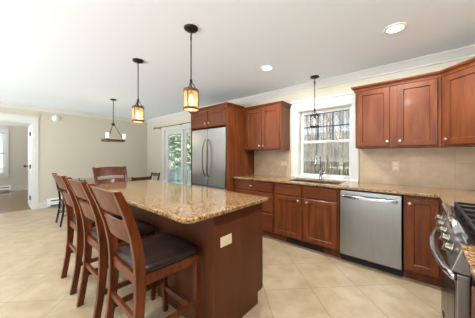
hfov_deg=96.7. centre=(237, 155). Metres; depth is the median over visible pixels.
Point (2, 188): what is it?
baseboard heater
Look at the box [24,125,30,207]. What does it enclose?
door
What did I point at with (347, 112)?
bare tree
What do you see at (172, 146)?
evergreen tree
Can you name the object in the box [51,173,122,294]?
counter stool
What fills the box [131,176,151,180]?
dining chair
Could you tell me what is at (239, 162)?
tall cabinet
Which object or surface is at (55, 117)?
smoke detector
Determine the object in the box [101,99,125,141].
chandelier
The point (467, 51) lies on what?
trim
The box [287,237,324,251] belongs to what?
vent
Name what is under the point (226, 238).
outlet plate
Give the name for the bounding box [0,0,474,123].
ceiling
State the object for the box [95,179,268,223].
island countertop
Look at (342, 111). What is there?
bare tree
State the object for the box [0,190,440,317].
floor
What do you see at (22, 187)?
baseboard
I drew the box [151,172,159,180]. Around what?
dining chair
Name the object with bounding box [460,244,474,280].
countertop
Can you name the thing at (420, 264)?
base cabinet
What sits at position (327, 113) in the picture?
bare tree
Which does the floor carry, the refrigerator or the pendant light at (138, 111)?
the refrigerator
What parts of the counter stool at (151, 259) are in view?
leg, rail, leg, seat, leg, rail, leg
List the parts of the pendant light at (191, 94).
rod, lamp shade, frame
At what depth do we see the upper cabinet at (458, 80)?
2.05 m
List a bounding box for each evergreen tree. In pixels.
[169,133,190,182]
[169,134,179,180]
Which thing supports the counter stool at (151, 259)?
on the floor
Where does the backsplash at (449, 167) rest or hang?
attached to the wall at (154, 136)
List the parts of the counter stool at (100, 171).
leg, leg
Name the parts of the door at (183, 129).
sliding panel, sliding panel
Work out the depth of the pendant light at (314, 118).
3.09 m
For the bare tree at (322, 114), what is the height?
10.921 m
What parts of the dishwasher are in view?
handle, toe plate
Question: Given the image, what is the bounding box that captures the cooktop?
[450,206,474,245]
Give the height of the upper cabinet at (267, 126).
0.791 m
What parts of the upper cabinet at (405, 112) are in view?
door, cornice, door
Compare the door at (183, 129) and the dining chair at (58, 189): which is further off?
the door at (183, 129)
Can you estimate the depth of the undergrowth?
9.53 m
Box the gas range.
[429,202,474,317]
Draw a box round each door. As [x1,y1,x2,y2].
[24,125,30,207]
[162,123,190,184]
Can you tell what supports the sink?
in the countertop at (446, 195)
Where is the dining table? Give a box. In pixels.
[73,176,130,184]
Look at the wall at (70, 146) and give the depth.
5.75 m
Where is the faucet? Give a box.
[314,154,325,179]
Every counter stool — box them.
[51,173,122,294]
[65,177,155,317]
[86,183,200,317]
[92,166,127,183]
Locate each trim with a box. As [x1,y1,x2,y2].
[0,44,474,123]
[0,112,39,209]
[0,122,30,126]
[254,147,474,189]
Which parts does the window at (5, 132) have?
sash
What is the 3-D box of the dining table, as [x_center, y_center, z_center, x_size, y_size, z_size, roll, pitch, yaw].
[-2.849,0.911,4.641,1.420,0.760,0.960,0,0,41]
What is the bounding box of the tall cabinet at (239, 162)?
[188,102,253,191]
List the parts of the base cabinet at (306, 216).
false drawer, door, false drawer, door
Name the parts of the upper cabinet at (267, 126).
door, cornice, door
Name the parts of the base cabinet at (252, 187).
drawer, drawer, drawer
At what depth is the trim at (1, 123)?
7.63 m
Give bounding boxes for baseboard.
[11,186,27,190]
[39,202,46,208]
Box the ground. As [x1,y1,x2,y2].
[0,165,190,182]
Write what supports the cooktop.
in the gas range
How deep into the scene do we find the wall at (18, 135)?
7.72 m
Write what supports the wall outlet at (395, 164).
attached to the wall at (154, 136)
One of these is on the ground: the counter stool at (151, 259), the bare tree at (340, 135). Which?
the bare tree at (340, 135)
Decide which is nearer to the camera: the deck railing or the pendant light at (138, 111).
the pendant light at (138, 111)
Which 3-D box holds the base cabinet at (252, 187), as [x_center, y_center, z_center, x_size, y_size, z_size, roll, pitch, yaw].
[0.430,0.850,3.679,0.818,0.883,0.656,0,0,41]
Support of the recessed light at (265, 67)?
in the ceiling
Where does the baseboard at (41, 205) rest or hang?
attached to the wall at (70, 146)
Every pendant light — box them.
[132,58,143,122]
[183,24,198,111]
[310,75,319,127]
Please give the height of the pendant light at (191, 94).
0.750 m
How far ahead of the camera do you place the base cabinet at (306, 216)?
2.84 m
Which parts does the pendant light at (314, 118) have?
rod, lamp shade, frame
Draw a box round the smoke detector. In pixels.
[52,115,59,120]
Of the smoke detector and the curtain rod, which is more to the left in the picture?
the smoke detector
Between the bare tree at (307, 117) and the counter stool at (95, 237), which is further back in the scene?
the bare tree at (307, 117)
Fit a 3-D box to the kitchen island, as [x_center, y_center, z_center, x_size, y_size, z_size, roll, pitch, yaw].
[-0.816,0.834,2.260,2.150,0.914,0.883,0,0,41]
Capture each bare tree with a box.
[305,114,339,169]
[306,115,310,164]
[311,114,331,169]
[322,113,326,169]
[322,114,328,152]
[325,111,348,157]
[327,113,331,150]
[328,112,349,138]
[342,111,343,162]
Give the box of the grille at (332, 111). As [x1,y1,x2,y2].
[304,109,349,140]
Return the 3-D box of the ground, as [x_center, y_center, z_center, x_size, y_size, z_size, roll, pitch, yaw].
[-1.031,1.966,14.104,80.000,0.150,100.000,0,0,41]
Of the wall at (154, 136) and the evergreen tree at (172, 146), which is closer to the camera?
the wall at (154, 136)
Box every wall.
[0,107,146,207]
[0,125,27,191]
[147,57,473,189]
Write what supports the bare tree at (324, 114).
on the ground
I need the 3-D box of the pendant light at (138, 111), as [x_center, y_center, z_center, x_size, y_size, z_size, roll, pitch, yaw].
[-1.222,-0.786,2.595,0.139,0.755,0.138,0,0,41]
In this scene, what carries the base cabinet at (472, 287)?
on the floor
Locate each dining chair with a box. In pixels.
[55,181,86,226]
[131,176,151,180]
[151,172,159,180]
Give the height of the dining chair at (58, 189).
0.874 m
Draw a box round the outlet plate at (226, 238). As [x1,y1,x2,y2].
[220,233,231,247]
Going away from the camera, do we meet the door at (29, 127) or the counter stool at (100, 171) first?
the counter stool at (100, 171)
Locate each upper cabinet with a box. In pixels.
[244,101,291,150]
[351,71,440,148]
[439,57,474,147]
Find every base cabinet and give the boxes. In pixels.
[234,179,276,238]
[274,182,340,257]
[404,195,442,286]
[471,286,474,317]
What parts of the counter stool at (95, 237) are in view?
leg, rail, leg, seat, rail, leg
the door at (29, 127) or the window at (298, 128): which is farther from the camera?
the door at (29, 127)
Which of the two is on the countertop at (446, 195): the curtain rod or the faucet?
the faucet
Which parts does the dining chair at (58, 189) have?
leg, leg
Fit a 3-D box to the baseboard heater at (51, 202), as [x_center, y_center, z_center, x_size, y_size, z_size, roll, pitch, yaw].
[-3.881,1.173,6.088,0.064,0.195,2.400,0,0,41]
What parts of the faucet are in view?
spout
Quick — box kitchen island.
[95,179,268,317]
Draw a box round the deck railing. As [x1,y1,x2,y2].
[175,163,190,181]
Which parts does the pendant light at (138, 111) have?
lamp shade, frame, rod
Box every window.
[0,129,9,177]
[290,91,358,181]
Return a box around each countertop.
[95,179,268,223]
[233,174,474,206]
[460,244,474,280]
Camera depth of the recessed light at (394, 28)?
1.93 m
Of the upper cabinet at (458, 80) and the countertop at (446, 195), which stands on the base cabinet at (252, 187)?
the countertop at (446, 195)
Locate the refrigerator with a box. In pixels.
[192,127,225,190]
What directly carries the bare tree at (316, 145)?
on the ground
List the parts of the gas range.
control knob, control knob, control knob, warming drawer, oven handle, control knob, control knob, trim, oven door, control panel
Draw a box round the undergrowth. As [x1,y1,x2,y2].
[304,131,349,175]
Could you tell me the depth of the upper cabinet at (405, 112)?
2.43 m
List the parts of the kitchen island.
corner post, panel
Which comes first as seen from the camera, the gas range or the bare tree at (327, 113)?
the gas range
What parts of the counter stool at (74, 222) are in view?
leg, leg, rail, seat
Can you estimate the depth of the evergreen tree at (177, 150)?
11.14 m
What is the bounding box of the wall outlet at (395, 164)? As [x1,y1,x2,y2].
[392,161,398,169]
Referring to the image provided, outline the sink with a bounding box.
[294,180,340,184]
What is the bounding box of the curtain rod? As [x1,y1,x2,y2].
[154,122,190,129]
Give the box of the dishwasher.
[340,189,403,276]
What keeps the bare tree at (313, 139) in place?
on the ground
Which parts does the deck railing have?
post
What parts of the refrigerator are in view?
door, handle, handle, freezer drawer, door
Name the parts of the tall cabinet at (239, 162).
panel, door, cornice, door, panel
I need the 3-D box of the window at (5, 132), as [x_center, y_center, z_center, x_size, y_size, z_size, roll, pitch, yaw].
[-8.833,-0.059,6.824,0.130,1.740,2.000,0,0,41]
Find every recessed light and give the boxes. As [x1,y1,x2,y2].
[260,65,273,70]
[383,22,407,34]
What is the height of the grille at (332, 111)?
0.446 m
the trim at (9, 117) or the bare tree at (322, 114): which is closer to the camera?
the trim at (9, 117)
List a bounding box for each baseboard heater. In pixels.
[0,186,10,191]
[47,197,62,206]
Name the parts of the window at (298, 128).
sash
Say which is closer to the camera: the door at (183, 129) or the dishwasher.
the dishwasher
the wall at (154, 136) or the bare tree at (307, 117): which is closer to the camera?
the wall at (154, 136)

